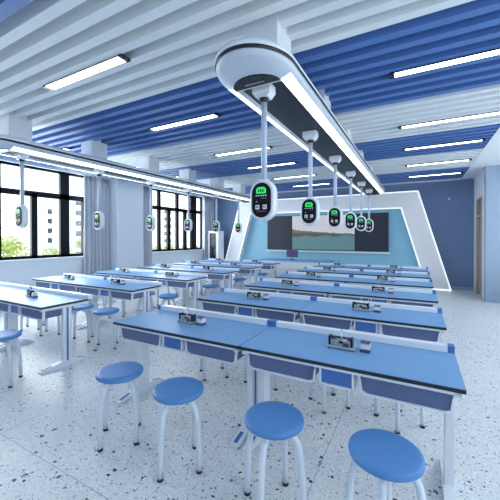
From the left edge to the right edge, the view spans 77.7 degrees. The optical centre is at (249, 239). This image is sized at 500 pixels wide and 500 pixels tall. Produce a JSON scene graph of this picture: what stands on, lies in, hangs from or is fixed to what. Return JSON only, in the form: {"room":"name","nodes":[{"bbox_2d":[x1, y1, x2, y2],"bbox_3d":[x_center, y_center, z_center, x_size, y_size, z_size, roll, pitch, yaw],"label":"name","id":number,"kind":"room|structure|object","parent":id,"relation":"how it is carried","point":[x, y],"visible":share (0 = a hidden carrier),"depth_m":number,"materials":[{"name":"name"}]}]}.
{"room":"science classroom","nodes":[
{"label":"science classroom","id":0,"kind":"room"},
{"bbox_2d":[0,155,213,292],"bbox_3d":[-4.895,-0.255,7.817,0.250,3.600,13.500,0,1,28],"label":"wall","id":1,"kind":"structure","parent":0,"point":[15,272],"depth_m":7.78,"materials":[{"name":"white paint"}]},
{"bbox_2d":[0,161,83,261],"bbox_3d":[-5.440,-0.615,6.659,0.210,2.200,5.210,0,1,28],"label":"window","id":2,"kind":"structure","parent":1,"relation":"in","point":[63,196],"depth_m":7.74,"materials":[{"name":"black"}]},
{"bbox_2d":[82,174,110,275],"bbox_3d":[-4.231,-0.159,8.578,0.134,3.155,0.830,0,1,28],"label":"curtain","id":3,"kind":"object","parent":1,"relation":"hanging from","point":[96,242],"visible":0.73,"depth_m":8.52,"materials":[{"name":"grey fabric"}]},
{"bbox_2d":[108,176,143,269],"bbox_3d":[-3.717,-0.153,9.335,0.380,3.370,0.970,0,1,28],"label":"column","id":4,"kind":"structure","parent":1,"relation":"attached to","point":[126,196],"depth_m":9.10,"materials":[{"name":"white paint"}]},
{"bbox_2d":[143,185,153,265],"bbox_3d":[-3.406,-0.171,10.105,0.132,3.155,0.660,0,1,28],"label":"curtain","id":5,"kind":"object","parent":1,"relation":"hanging from","point":[147,235],"visible":0.37,"depth_m":10.15,"materials":[{"name":"grey fabric"}]},
{"bbox_2d":[152,188,203,252],"bbox_3d":[-2.724,-0.657,11.682,0.210,2.200,3.130,0,1,28],"label":"window","id":6,"kind":"structure","parent":1,"relation":"in","point":[193,212],"depth_m":11.72,"materials":[{"name":"black"}]},
{"bbox_2d":[203,197,212,259],"bbox_3d":[-1.770,-0.197,13.131,0.132,3.155,0.620,0,1,28],"label":"curtain","id":7,"kind":"object","parent":1,"relation":"hanging from","point":[207,201],"visible":0.73,"depth_m":12.99,"materials":[{"name":"grey fabric"}]},
{"bbox_2d":[0,0,499,196],"bbox_3d":[-0.079,-1.948,5.199,11.200,0.330,13.800,0,1,28],"label":"ceiling","id":8,"kind":"structure","parent":0,"point":[348,49],"depth_m":3.45,"materials":[{"name":"white"}]},
{"bbox_2d":[42,53,130,90],"bbox_3d":[-1.778,-1.756,3.300,1.324,0.022,0.116,0,1,28],"label":"recessed light","id":9,"kind":"object","parent":8,"relation":"in","point":[120,59],"visible":1,"depth_m":3.25,"materials":[{"name":"white"}]},
{"bbox_2d":[0,111,249,202],"bbox_3d":[-1.844,-1.623,7.742,0.650,0.662,8.140,0,1,28],"label":"rail","id":10,"kind":"object","parent":8,"relation":"hanging from","point":[15,133],"visible":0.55,"depth_m":5.68,"materials":[{"name":"white"}]},
{"bbox_2d":[14,152,28,227],"bbox_3d":[-3.477,-0.748,4.727,0.224,1.146,0.124,0,1,28],"label":"console","id":11,"kind":"object","parent":10,"relation":"hanging from","point":[21,211],"visible":0.98,"depth_m":4.70,"materials":[{"name":"white"}]},
{"bbox_2d":[93,169,103,229],"bbox_3d":[-2.859,-0.758,5.871,0.224,1.146,0.124,0,1,28],"label":"console","id":12,"kind":"object","parent":10,"relation":"hanging from","point":[98,218],"visible":1,"depth_m":5.84,"materials":[{"name":"white"}]},
{"bbox_2d":[146,180,155,230],"bbox_3d":[-2.241,-0.767,7.014,0.224,1.146,0.124,0,1,28],"label":"console","id":13,"kind":"object","parent":10,"relation":"hanging from","point":[150,220],"visible":1,"depth_m":6.98,"materials":[{"name":"white"}]},
{"bbox_2d":[184,188,191,231],"bbox_3d":[-1.623,-0.777,8.158,0.224,1.146,0.124,0,1,28],"label":"console","id":14,"kind":"object","parent":10,"relation":"hanging from","point":[188,222],"visible":0.98,"depth_m":8.12,"materials":[{"name":"white"}]},
{"bbox_2d":[213,194,219,231],"bbox_3d":[-1.004,-0.786,9.301,0.224,1.146,0.124,0,1,28],"label":"console","id":15,"kind":"object","parent":10,"relation":"hanging from","point":[216,224],"visible":0.95,"depth_m":9.26,"materials":[{"name":"white"}]},
{"bbox_2d":[235,199,241,232],"bbox_3d":[-0.386,-0.796,10.445,0.224,1.146,0.124,0,1,28],"label":"console","id":16,"kind":"object","parent":10,"relation":"hanging from","point":[238,226],"visible":0.98,"depth_m":10.41,"materials":[{"name":"white"}]},
{"bbox_2d":[148,112,220,131],"bbox_3d":[-1.022,-1.768,4.698,1.324,0.022,0.116,0,1,28],"label":"recessed light","id":17,"kind":"object","parent":8,"relation":"in","point":[210,116],"visible":1,"depth_m":4.67,"materials":[{"name":"white"}]},
{"bbox_2d":[213,146,272,156],"bbox_3d":[-0.165,-1.781,6.282,1.324,0.022,0.116,0,1,28],"label":"recessed light","id":18,"kind":"object","parent":8,"relation":"in","point":[268,147],"visible":1,"depth_m":6.26,"materials":[{"name":"white"}]},
{"bbox_2d":[214,12,384,194],"bbox_3d":[1.809,-1.607,5.767,0.650,0.662,8.140,0,1,28],"label":"rail","id":19,"kind":"object","parent":8,"relation":"hanging from","point":[263,56],"visible":0.92,"depth_m":2.76,"materials":[{"name":"white"}]},
{"bbox_2d":[250,83,276,220],"bbox_3d":[0.118,-0.731,2.647,0.224,1.146,0.124,0,1,28],"label":"console","id":20,"kind":"object","parent":19,"relation":"hanging from","point":[263,194],"visible":1,"depth_m":2.62,"materials":[{"name":"white"}]},
{"bbox_2d":[300,130,319,225],"bbox_3d":[0.736,-0.741,3.791,0.224,1.146,0.124,0,1,28],"label":"console","id":21,"kind":"object","parent":19,"relation":"hanging from","point":[310,206],"visible":1,"depth_m":3.76,"materials":[{"name":"white"}]},
{"bbox_2d":[327,155,342,227],"bbox_3d":[1.355,-0.750,4.934,0.224,1.146,0.124,0,1,28],"label":"console","id":22,"kind":"object","parent":19,"relation":"hanging from","point":[335,214],"visible":1,"depth_m":4.90,"materials":[{"name":"white"}]},
{"bbox_2d":[344,171,356,229],"bbox_3d":[1.973,-0.759,6.078,0.224,1.146,0.124,0,1,28],"label":"console","id":23,"kind":"object","parent":19,"relation":"hanging from","point":[350,219],"visible":1,"depth_m":6.05,"materials":[{"name":"white"}]},
{"bbox_2d":[356,181,366,230],"bbox_3d":[2.591,-0.769,7.221,0.224,1.146,0.124,0,1,28],"label":"console","id":24,"kind":"object","parent":19,"relation":"hanging from","point":[361,221],"visible":0.98,"depth_m":7.19,"materials":[{"name":"white"}]},
{"bbox_2d":[365,189,373,231],"bbox_3d":[3.209,-0.778,8.365,0.224,1.146,0.124,0,1,28],"label":"console","id":25,"kind":"object","parent":19,"relation":"hanging from","point":[370,225],"visible":0.97,"depth_m":8.33,"materials":[{"name":"white"}]},
{"bbox_2d":[405,159,471,166],"bbox_3d":[4.376,-1.789,7.260,1.324,0.022,0.116,0,1,28],"label":"recessed light","id":26,"kind":"object","parent":8,"relation":"in","point":[464,159],"visible":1,"depth_m":7.21,"materials":[{"name":"white"}]},
{"bbox_2d":[410,160,468,165],"bbox_3d":[4.376,-1.787,7.260,1.228,0.006,0.096,0,1,28],"label":"diffuser","id":27,"kind":"object","parent":26,"relation":"attached to","point":[454,160],"depth_m":7.21,"materials":[{"name":"white"}]},
{"bbox_2d":[402,138,485,150],"bbox_3d":[3.610,-1.778,5.843,1.324,0.022,0.116,0,1,28],"label":"recessed light","id":28,"kind":"object","parent":8,"relation":"in","point":[478,140],"visible":1,"depth_m":5.79,"materials":[{"name":"white"}]},
{"bbox_2d":[389,48,499,78],"bbox_3d":[2.084,-1.754,3.020,1.324,0.022,0.116,0,1,28],"label":"recessed light","id":29,"kind":"object","parent":8,"relation":"in","point":[494,52],"visible":1,"depth_m":3.08,"materials":[{"name":"white"}]},
{"bbox_2d":[399,111,499,129],"bbox_3d":[2.940,-1.767,4.603,1.324,0.022,0.116,0,1,28],"label":"recessed light","id":30,"kind":"object","parent":8,"relation":"in","point":[495,112],"visible":1,"depth_m":4.59,"materials":[{"name":"white"}]},
{"bbox_2d":[0,275,499,499],"bbox_3d":[-0.057,1.627,5.217,11.250,0.120,13.900,0,1,28],"label":"floor","id":31,"kind":"structure","parent":0,"point":[49,421],"depth_m":2.62,"materials":[{"name":"stone"}]},
{"bbox_2d":[0,330,22,387],"bbox_3d":[-2.724,1.310,3.405,0.356,0.547,0.356,0,0,-17],"label":"stool","id":32,"kind":"object","parent":31,"relation":"on","point":[5,335],"visible":1,"depth_m":3.35,"materials":[{"name":"white"}]},
{"bbox_2d":[0,282,33,345],"bbox_3d":[-4.135,1.150,4.899,1.411,0.839,0.655,0,1,28],"label":"lab table","id":33,"kind":"object","parent":31,"relation":"on","point":[5,287],"visible":0.21,"depth_m":4.84,"materials":[{"name":"white metal"}]},
{"bbox_2d":[20,316,44,330],"bbox_3d":[-3.838,1.293,5.485,0.356,0.547,0.356,0,0,-17],"label":"stool","id":34,"kind":"object","parent":31,"relation":"on","point":[21,317],"visible":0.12,"depth_m":5.38,"materials":[{"name":"white"}]},
{"bbox_2d":[0,286,92,374],"bbox_3d":[-2.890,1.155,4.226,1.411,0.839,0.655,0,1,28],"label":"lab table","id":35,"kind":"object","parent":31,"relation":"on","point":[49,303],"visible":0.91,"depth_m":3.94,"materials":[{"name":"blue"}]},
{"bbox_2d":[0,303,9,312],"bbox_3d":[-3.286,0.895,4.328,0.550,0.128,0.375,0,1,28],"label":"tray","id":36,"kind":"object","parent":35,"relation":"on","point":[5,308],"depth_m":4.10,"materials":[{"name":"blue plastic"}]},
{"bbox_2d":[20,306,72,320],"bbox_3d":[-2.582,0.898,3.947,0.530,0.128,0.375,0,1,28],"label":"tray","id":37,"kind":"object","parent":35,"relation":"on","point":[66,312],"depth_m":3.81,"materials":[{"name":"blue plastic"}]},
{"bbox_2d":[39,316,59,335],"bbox_3d":[-3.311,1.295,5.200,0.356,0.547,0.356,0,0,-17],"label":"stool","id":38,"kind":"object","parent":31,"relation":"on","point":[58,317],"visible":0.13,"depth_m":5.10,"materials":[{"name":"white"}]},
{"bbox_2d":[31,273,104,327],"bbox_3d":[-3.517,1.140,6.043,1.411,0.839,0.655,0,1,28],"label":"lab table","id":39,"kind":"object","parent":31,"relation":"on","point":[54,282],"visible":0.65,"depth_m":5.84,"materials":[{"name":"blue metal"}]},
{"bbox_2d":[35,282,50,288],"bbox_3d":[-3.912,0.880,6.144,0.550,0.128,0.375,0,1,28],"label":"drawer","id":40,"kind":"object","parent":39,"relation":"on","point":[38,284],"depth_m":5.99,"materials":[{"name":"blue plastic"}]},
{"bbox_2d":[59,284,79,291],"bbox_3d":[-3.208,0.883,5.764,0.530,0.128,0.375,0,1,28],"label":"drawer","id":41,"kind":"object","parent":39,"relation":"on","point":[65,287],"depth_m":5.59,"materials":[{"name":"blue plastic"}]},
{"bbox_2d":[72,303,93,342],"bbox_3d":[-2.624,1.298,4.829,0.356,0.547,0.356,0,0,-17],"label":"stool","id":42,"kind":"object","parent":31,"relation":"on","point":[82,307],"visible":0.73,"depth_m":4.78,"materials":[{"name":"white"}]},
{"bbox_2d":[93,307,118,350],"bbox_3d":[-2.105,1.301,4.548,0.356,0.547,0.356,0,0,-17],"label":"stool","id":43,"kind":"object","parent":31,"relation":"on","point":[109,311],"visible":0.98,"depth_m":4.46,"materials":[{"name":"white"}]},
{"bbox_2d":[75,277,162,341],"bbox_3d":[-2.272,1.146,5.370,1.411,0.839,0.655,0,1,28],"label":"lab table","id":44,"kind":"object","parent":31,"relation":"on","point":[133,289],"visible":0.87,"depth_m":5.18,"materials":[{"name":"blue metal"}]},
{"bbox_2d":[79,287,99,295],"bbox_3d":[-2.667,0.886,5.471,0.550,0.128,0.375,0,1,28],"label":"drawer","id":45,"kind":"object","parent":44,"relation":"on","point":[87,290],"depth_m":5.30,"materials":[{"name":"blue plastic"}]},
{"bbox_2d":[110,291,149,300],"bbox_3d":[-1.964,0.889,5.091,0.530,0.128,0.375,0,1,28],"label":"drawer","id":46,"kind":"object","parent":44,"relation":"on","point":[122,295],"depth_m":4.95,"materials":[{"name":"blue plastic"}]},
{"bbox_2d":[95,361,143,451],"bbox_3d":[-1.044,1.318,2.496,0.356,0.547,0.356,0,0,-17],"label":"stool","id":47,"kind":"object","parent":31,"relation":"on","point":[126,371],"visible":1,"depth_m":2.41,"materials":[{"name":"blue plastic"}]},
{"bbox_2d":[92,268,157,312],"bbox_3d":[-2.898,1.131,7.186,1.411,0.839,0.655,0,1,28],"label":"lab table","id":48,"kind":"object","parent":31,"relation":"on","point":[132,273],"visible":0.54,"depth_m":7.12,"materials":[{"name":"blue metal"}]},
{"bbox_2d":[137,291,154,314],"bbox_3d":[-2.002,1.289,5.955,0.356,0.547,0.356,0,0,-17],"label":"stool","id":49,"kind":"object","parent":31,"relation":"on","point":[151,292],"visible":0.47,"depth_m":5.86,"materials":[{"name":"white"}]},
{"bbox_2d":[137,264,191,301],"bbox_3d":[-2.280,1.121,8.330,1.411,0.839,0.655,0,1,28],"label":"lab table","id":50,"kind":"object","parent":31,"relation":"on","point":[173,268],"visible":0.48,"depth_m":8.21,"materials":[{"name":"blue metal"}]},
{"bbox_2d":[159,293,178,305],"bbox_3d":[-1.486,1.291,5.689,0.356,0.547,0.356,0,0,-17],"label":"stool","id":51,"kind":"object","parent":31,"relation":"on","point":[171,296],"visible":0.7,"depth_m":5.61,"materials":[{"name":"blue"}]},
{"bbox_2d":[135,271,207,312],"bbox_3d":[-1.653,1.136,6.513,1.411,0.839,0.655,0,1,28],"label":"lab table","id":52,"kind":"object","parent":31,"relation":"on","point":[184,280],"visible":0.77,"depth_m":6.23,"materials":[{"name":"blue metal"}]},
{"bbox_2d":[167,281,193,288],"bbox_3d":[-1.345,0.879,6.234,0.530,0.128,0.375,0,1,28],"label":"drawer","id":53,"kind":"object","parent":52,"relation":"on","point":[176,284],"depth_m":6.07,"materials":[{"name":"blue plastic"}]},
{"bbox_2d":[152,377,203,482],"bbox_3d":[-0.507,1.320,2.206,0.356,0.547,0.356,0,0,-17],"label":"stool","id":54,"kind":"object","parent":31,"relation":"on","point":[176,390],"visible":1,"depth_m":2.11,"materials":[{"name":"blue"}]},
{"bbox_2d":[113,304,273,448],"bbox_3d":[-0.550,1.166,2.961,1.411,0.839,0.655,0,1,28],"label":"lab table","id":55,"kind":"object","parent":31,"relation":"on","point":[220,339],"visible":0.83,"depth_m":2.78,"materials":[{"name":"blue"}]},
{"bbox_2d":[120,327,161,346],"bbox_3d":[-0.946,0.906,3.063,0.550,0.128,0.375,0,1,28],"label":"tray","id":56,"kind":"object","parent":55,"relation":"on","point":[149,339],"depth_m":2.90,"materials":[{"name":"blue plastic"}]},
{"bbox_2d":[177,308,196,324],"bbox_3d":[-0.594,0.724,2.987,0.200,0.143,0.100,0,1,34],"label":"apparatus","id":57,"kind":"object","parent":55,"relation":"on","point":[183,317],"visible":0.91,"depth_m":2.96,"materials":[{"name":"grey"}]},
{"bbox_2d":[184,340,244,364],"bbox_3d":[-0.242,0.909,2.682,0.530,0.128,0.375,0,1,28],"label":"tray","id":58,"kind":"object","parent":55,"relation":"on","point":[227,356],"depth_m":2.52,"materials":[{"name":"blue plastic"}]},
{"bbox_2d":[171,261,219,292],"bbox_3d":[-1.662,1.112,9.473,1.411,0.839,0.655,0,1,28],"label":"lab table","id":59,"kind":"object","parent":31,"relation":"on","point":[186,263],"visible":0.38,"depth_m":9.38,"materials":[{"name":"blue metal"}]},
{"bbox_2d":[177,266,238,301],"bbox_3d":[-1.035,1.127,7.657,1.411,0.839,0.655,0,1,28],"label":"lab table","id":60,"kind":"object","parent":31,"relation":"on","point":[219,273],"visible":0.75,"depth_m":7.37,"materials":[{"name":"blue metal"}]},
{"bbox_2d":[206,274,228,279],"bbox_3d":[-0.727,0.870,7.378,0.530,0.128,0.375,0,1,28],"label":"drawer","id":61,"kind":"object","parent":60,"relation":"on","point":[210,276],"depth_m":7.21,"materials":[{"name":"blue plastic"}]},
{"bbox_2d":[203,284,218,295],"bbox_3d":[-0.869,1.282,6.853,0.356,0.547,0.356,0,0,-17],"label":"stool","id":62,"kind":"object","parent":31,"relation":"on","point":[207,287],"visible":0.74,"depth_m":6.78,"materials":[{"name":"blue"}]},
{"bbox_2d":[200,358,228,380],"bbox_3d":[-0.425,1.308,3.640,0.356,0.547,0.356,0,0,-17],"label":"stool","id":63,"kind":"object","parent":31,"relation":"on","point":[202,360],"visible":0.15,"depth_m":3.54,"materials":[{"name":"white"}]},
{"bbox_2d":[208,231,223,258],"bbox_3d":[-1.437,0.572,12.948,0.540,1.860,0.436,0,1,28],"label":"tall cabinet","id":64,"kind":"object","parent":31,"relation":"on","point":[215,239],"visible":0.59,"depth_m":12.79,"materials":[{"name":"white"}]},
{"bbox_2d":[199,258,240,284],"bbox_3d":[-1.043,1.102,10.617,1.411,0.839,0.655,0,1,28],"label":"lab table","id":65,"kind":"object","parent":31,"relation":"on","point":[208,259],"visible":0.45,"depth_m":10.59,"materials":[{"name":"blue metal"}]},
{"bbox_2d":[208,262,262,293],"bbox_3d":[-0.417,1.117,8.800,1.411,0.839,0.655,0,1,28],"label":"lab table","id":66,"kind":"object","parent":31,"relation":"on","point":[244,268],"visible":0.64,"depth_m":8.60,"materials":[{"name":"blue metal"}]},
{"bbox_2d":[233,278,246,289],"bbox_3d":[-0.266,1.272,7.968,0.356,0.547,0.356,0,0,-17],"label":"stool","id":67,"kind":"object","parent":31,"relation":"on","point":[236,280],"visible":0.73,"depth_m":7.90,"materials":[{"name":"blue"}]},
{"bbox_2d":[197,288,313,379],"bbox_3d":[0.068,1.156,4.105,1.411,0.839,0.655,0,1,28],"label":"lab table","id":68,"kind":"object","parent":31,"relation":"on","point":[279,306],"visible":0.66,"depth_m":3.94,"materials":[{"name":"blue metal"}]},
{"bbox_2d":[202,302,236,313],"bbox_3d":[-0.328,0.896,4.206,0.550,0.128,0.375,0,1,28],"label":"drawer","id":69,"kind":"object","parent":68,"relation":"on","point":[205,306],"depth_m":4.05,"materials":[{"name":"blue plastic"}]},
{"bbox_2d":[246,288,262,299],"bbox_3d":[0.060,0.714,4.112,0.200,0.143,0.100,0,1,25],"label":"apparatus","id":70,"kind":"object","parent":68,"relation":"on","point":[250,295],"visible":1,"depth_m":4.09,"materials":[{"name":"grey"}]},
{"bbox_2d":[255,309,299,321],"bbox_3d":[0.376,0.899,3.826,0.530,0.128,0.375,0,1,28],"label":"tray","id":71,"kind":"object","parent":68,"relation":"on","point":[282,316],"depth_m":3.67,"materials":[{"name":"blue plastic"}]},
{"bbox_2d":[232,260,280,286],"bbox_3d":[0.201,1.108,9.944,1.411,0.839,0.655,0,1,28],"label":"lab table","id":72,"kind":"object","parent":31,"relation":"on","point":[267,265],"visible":0.62,"depth_m":9.65,"materials":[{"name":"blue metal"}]},
{"bbox_2d":[244,354,277,390],"bbox_3d":[0.111,1.311,3.350,0.356,0.547,0.356,0,0,-17],"label":"stool","id":73,"kind":"object","parent":31,"relation":"on","point":[245,360],"visible":0.07,"depth_m":3.42,"materials":[{"name":"white"}]},
{"bbox_2d":[244,401,305,499],"bbox_3d":[0.144,1.323,1.854,0.356,0.547,0.356,0,0,-17],"label":"stool","id":74,"kind":"object","parent":31,"relation":"on","point":[267,420],"visible":1,"depth_m":1.79,"materials":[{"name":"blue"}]},
{"bbox_2d":[245,278,336,316],"bbox_3d":[0.686,1.147,5.248,1.411,0.839,0.655,0,1,28],"label":"lab table","id":75,"kind":"object","parent":31,"relation":"on","point":[308,288],"visible":0.59,"depth_m":5.13,"materials":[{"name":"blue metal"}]},
{"bbox_2d":[248,288,277,292],"bbox_3d":[0.291,0.887,5.350,0.550,0.128,0.375,0,1,28],"label":"tray","id":76,"kind":"object","parent":75,"relation":"on","point":[256,289],"depth_m":5.16,"materials":[{"name":"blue plastic"}]},
{"bbox_2d":[293,292,327,296],"bbox_3d":[0.994,0.890,4.969,0.530,0.128,0.375,0,1,28],"label":"tray","id":77,"kind":"object","parent":75,"relation":"on","point":[297,293],"depth_m":4.79,"materials":[{"name":"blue plastic"}]},
{"bbox_2d":[260,258,334,278],"bbox_3d":[1.565,1.103,10.474,2.400,0.840,0.700,0,1,28],"label":"desk","id":78,"kind":"object","parent":31,"relation":"on","point":[285,265],"visible":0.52,"depth_m":10.29,"materials":[{"name":"blue laminate"}]},
{"bbox_2d":[275,271,350,283],"bbox_3d":[1.305,1.137,6.392,1.411,0.839,0.655,0,1,28],"label":"lab table","id":79,"kind":"object","parent":31,"relation":"on","point":[301,276],"visible":0.41,"depth_m":6.27,"materials":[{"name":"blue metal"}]},
{"bbox_2d":[297,266,361,274],"bbox_3d":[1.923,1.128,7.535,1.411,0.839,0.655,0,1,28],"label":"lab table","id":80,"kind":"object","parent":31,"relation":"on","point":[347,271],"visible":0.46,"depth_m":7.48,"materials":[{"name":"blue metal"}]},
{"bbox_2d":[308,382,350,413],"bbox_3d":[0.762,1.314,2.998,0.356,0.547,0.356,0,0,-17],"label":"stool","id":81,"kind":"object","parent":31,"relation":"on","point":[310,397],"visible":0.19,"depth_m":2.90,"materials":[{"name":"white"}]},
{"bbox_2d":[313,263,368,268],"bbox_3d":[2.541,1.118,8.679,1.411,0.839,0.655,0,1,28],"label":"lab table","id":82,"kind":"object","parent":31,"relation":"on","point":[351,266],"visible":0.39,"depth_m":8.60,"materials":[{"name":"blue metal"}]},
{"bbox_2d":[239,319,465,499],"bbox_3d":[0.695,1.171,2.288,1.411,0.839,0.655,0,1,28],"label":"lab table","id":83,"kind":"object","parent":31,"relation":"on","point":[423,374],"visible":0.91,"depth_m":2.08,"materials":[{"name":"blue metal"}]},
{"bbox_2d":[247,353,318,382],"bbox_3d":[0.299,0.911,2.390,0.550,0.128,0.375,0,1,28],"label":"tray","id":84,"kind":"object","parent":83,"relation":"on","point":[301,372],"depth_m":2.23,"materials":[{"name":"blue plastic"}]},
{"bbox_2d":[327,329,356,351],"bbox_3d":[0.682,0.729,2.298,0.200,0.143,0.100,0,1,28],"label":"apparatus","id":85,"kind":"object","parent":83,"relation":"on","point":[334,341],"visible":1,"depth_m":2.27,"materials":[{"name":"grey"}]},
{"bbox_2d":[360,340,370,353],"bbox_3d":[0.827,0.763,2.219,0.068,0.078,0.060,0,1,28],"label":"meter","id":86,"kind":"object","parent":83,"relation":"on","point":[365,346],"visible":1,"depth_m":2.20,"materials":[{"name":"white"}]},
{"bbox_2d":[358,376,454,413],"bbox_3d":[1.003,0.914,2.009,0.530,0.128,0.375,0,1,28],"label":"tray","id":87,"kind":"object","parent":83,"relation":"on","point":[435,401],"depth_m":1.85,"materials":[{"name":"blue plastic"}]},
{"bbox_2d":[298,296,446,413],"bbox_3d":[1.313,1.162,3.432,1.411,0.839,0.655,0,1,28],"label":"lab table","id":88,"kind":"object","parent":31,"relation":"on","point":[398,320],"visible":0.79,"depth_m":3.28,"materials":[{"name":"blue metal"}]},
{"bbox_2d":[303,315,353,329],"bbox_3d":[0.917,0.902,3.533,0.550,0.128,0.375,0,1,28],"label":"tray","id":89,"kind":"object","parent":88,"relation":"on","point":[307,319],"depth_m":3.38,"materials":[{"name":"blue plastic"}]},
{"bbox_2d":[351,298,371,311],"bbox_3d":[1.247,0.720,3.470,0.200,0.143,0.100,0,1,29],"label":"apparatus","id":90,"kind":"object","parent":88,"relation":"on","point":[361,306],"visible":1,"depth_m":3.45,"materials":[{"name":"grey"}]},
{"bbox_2d":[380,324,439,341],"bbox_3d":[1.621,0.905,3.153,0.530,0.128,0.375,0,1,28],"label":"tray","id":91,"kind":"object","parent":88,"relation":"on","point":[412,333],"depth_m":2.99,"materials":[{"name":"blue plastic"}]},
{"bbox_2d":[328,283,437,306],"bbox_3d":[1.931,1.153,4.575,1.411,0.839,0.655,0,1,28],"label":"lab table","id":92,"kind":"object","parent":31,"relation":"on","point":[405,296],"visible":0.6,"depth_m":4.46,"materials":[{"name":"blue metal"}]},
{"bbox_2d":[331,295,370,300],"bbox_3d":[1.535,0.892,4.677,0.550,0.128,0.375,0,1,28],"label":"tray","id":93,"kind":"object","parent":92,"relation":"on","point":[332,296],"depth_m":4.52,"materials":[{"name":"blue plastic"}]},
{"bbox_2d":[390,301,433,306],"bbox_3d":[2.239,0.895,4.296,0.530,0.128,0.375,0,1,28],"label":"tray","id":94,"kind":"object","parent":92,"relation":"on","point":[393,302],"depth_m":4.14,"materials":[{"name":"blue plastic"}]},
{"bbox_2d":[345,429,425,499],"bbox_3d":[0.681,1.326,1.564,0.356,0.547,0.356,0,0,-17],"label":"stool","id":95,"kind":"object","parent":31,"relation":"on","point":[388,456],"visible":1,"depth_m":1.51,"materials":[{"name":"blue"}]},
{"bbox_2d":[345,275,433,289],"bbox_3d":[2.549,1.143,5.719,1.411,0.839,0.655,0,1,28],"label":"lab table","id":96,"kind":"object","parent":31,"relation":"on","point":[414,283],"visible":0.5,"depth_m":5.62,"materials":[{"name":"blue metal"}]},
{"bbox_2d":[357,269,430,278],"bbox_3d":[3.168,1.133,6.862,1.411,0.839,0.655,0,1,28],"label":"lab table","id":97,"kind":"object","parent":31,"relation":"on","point":[366,272],"visible":0.45,"depth_m":6.77,"materials":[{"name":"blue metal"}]},
{"bbox_2d":[366,265,428,271],"bbox_3d":[3.786,1.124,8.006,1.411,0.839,0.655,0,1,28],"label":"lab table","id":98,"kind":"object","parent":31,"relation":"on","point":[373,267],"visible":0.43,"depth_m":8.03,"materials":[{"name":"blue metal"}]},
{"bbox_2d":[374,398,424,433],"bbox_3d":[1.299,1.316,2.708,0.356,0.547,0.356,0,0,-17],"label":"stool","id":99,"kind":"object","parent":31,"relation":"on","point":[398,407],"visible":0.16,"depth_m":2.61,"materials":[{"name":"white"}]},
{"bbox_2d":[214,178,473,288],"bbox_3d":[2.472,-0.286,11.593,9.620,3.600,0.150,0,1,28],"label":"wall","id":100,"kind":"structure","parent":0,"point":[451,222],"depth_m":9.57,"materials":[{"name":"blue paint"}]},
{"bbox_2d":[212,178,461,197],"bbox_3d":[2.337,-1.930,11.413,9.040,0.230,0.270,0,1,28],"label":"trim","id":101,"kind":"structure","parent":100,"relation":"attached to","point":[454,179],"depth_m":10.10,"materials":[{"name":"white"}]},
{"bbox_2d":[226,190,450,290],"bbox_3d":[2.476,-0.011,11.309,8.187,3.054,0.319,0,1,28],"label":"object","id":102,"kind":"object","parent":100,"relation":"attached to","point":[412,242],"visible":0.57,"depth_m":10.31,"materials":[{"name":"white"}]},
{"bbox_2d":[266,212,389,253],"bbox_3d":[2.629,-0.219,11.275,4.500,1.370,0.110,0,1,28],"label":"board","id":103,"kind":"object","parent":102,"relation":"attached to","point":[284,233],"visible":0.9,"depth_m":11.22,"materials":[{"name":"black"}]},
{"bbox_2d":[292,214,354,249],"bbox_3d":[2.617,-0.254,11.283,2.290,1.260,0.001,0,1,28],"label":"landscape picture","id":104,"kind":"object","parent":103,"relation":"attached to","point":[319,236],"depth_m":11.29},
{"bbox_2d":[474,168,484,300],"bbox_3d":[6.384,-0.261,8.557,0.150,3.600,1.770,0,1,28],"label":"wall","id":105,"kind":"structure","parent":0,"point":[479,180],"depth_m":8.29,"materials":[{"name":"white paint"}]},
{"bbox_2d":[476,196,481,298],"bbox_3d":[6.289,0.200,8.396,0.160,2.680,0.850,0,1,28],"label":"door","id":106,"kind":"structure","parent":105,"relation":"in","point":[478,200],"depth_m":8.74,"materials":[{"name":"brown wood"}]},
{"bbox_2d":[462,127,499,178],"bbox_3d":[4.007,-1.870,2.991,1.910,0.210,13.500,0,1,28],"label":"trim","id":107,"kind":"structure","parent":105,"relation":"attached to","point":[490,155],"depth_m":6.88,"materials":[{"name":"white"}]},
{"bbox_2d":[484,165,499,302],"bbox_3d":[6.549,-0.251,7.359,1.580,3.600,0.180,0,1,28],"label":"wall","id":108,"kind":"structure","parent":105,"relation":"attached to","point":[492,173],"depth_m":7.59,"materials":[{"name":"blue paint"}]},
{"label":"outside","id":109,"kind":"structure","parent":0,"visible":0},
{"bbox_3d":[-38.550,7.159,66.376,109.100,0.200,200.000,0,1,28],"label":"ground","id":110,"kind":"structure","parent":109,"visible":0},
{"bbox_2d":[1,233,29,256],"bbox_3d":[-13.702,3.555,16.673,3.091,7.847,3.172,0,1,28],"label":"tree","id":111,"kind":"object","parent":110,"relation":"on","point":[9,241],"visible":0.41,"depth_m":16.86,"materials":[{"name":"green plant"}]},
{"bbox_2d":[18,167,57,255],"bbox_3d":[-60.751,-11.342,90.447,9.400,36.400,8.300,0,1,28],"label":"building","id":112,"kind":"structure","parent":110,"relation":"on","point":[34,180],"depth_m":86.90,"materials":[{"name":"white"}]},
{"bbox_2d":[40,247,76,254],"bbox_3d":[-12.275,3.952,19.383,2.514,7.010,2.431,0,1,28],"label":"tree","id":113,"kind":"object","parent":110,"relation":"on","point":[55,251],"visible":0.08,"depth_m":18.93,"materials":[{"name":"green plant"}]},
{"bbox_2d":[51,175,83,252],"bbox_3d":[-47.817,-5.331,89.188,9.400,24.400,12.900,0,1,28],"label":"building","id":114,"kind":"structure","parent":110,"relation":"on","point":[76,185],"depth_m":83.35,"materials":[{"name":"white"}]},
{"bbox_2d":[152,195,172,248],"bbox_3d":[-35.404,-5.092,120.562,9.400,23.400,5.900,0,1,28],"label":"building","id":115,"kind":"structure","parent":110,"relation":"on","point":[166,201],"depth_m":117.51,"materials":[{"name":"white"}]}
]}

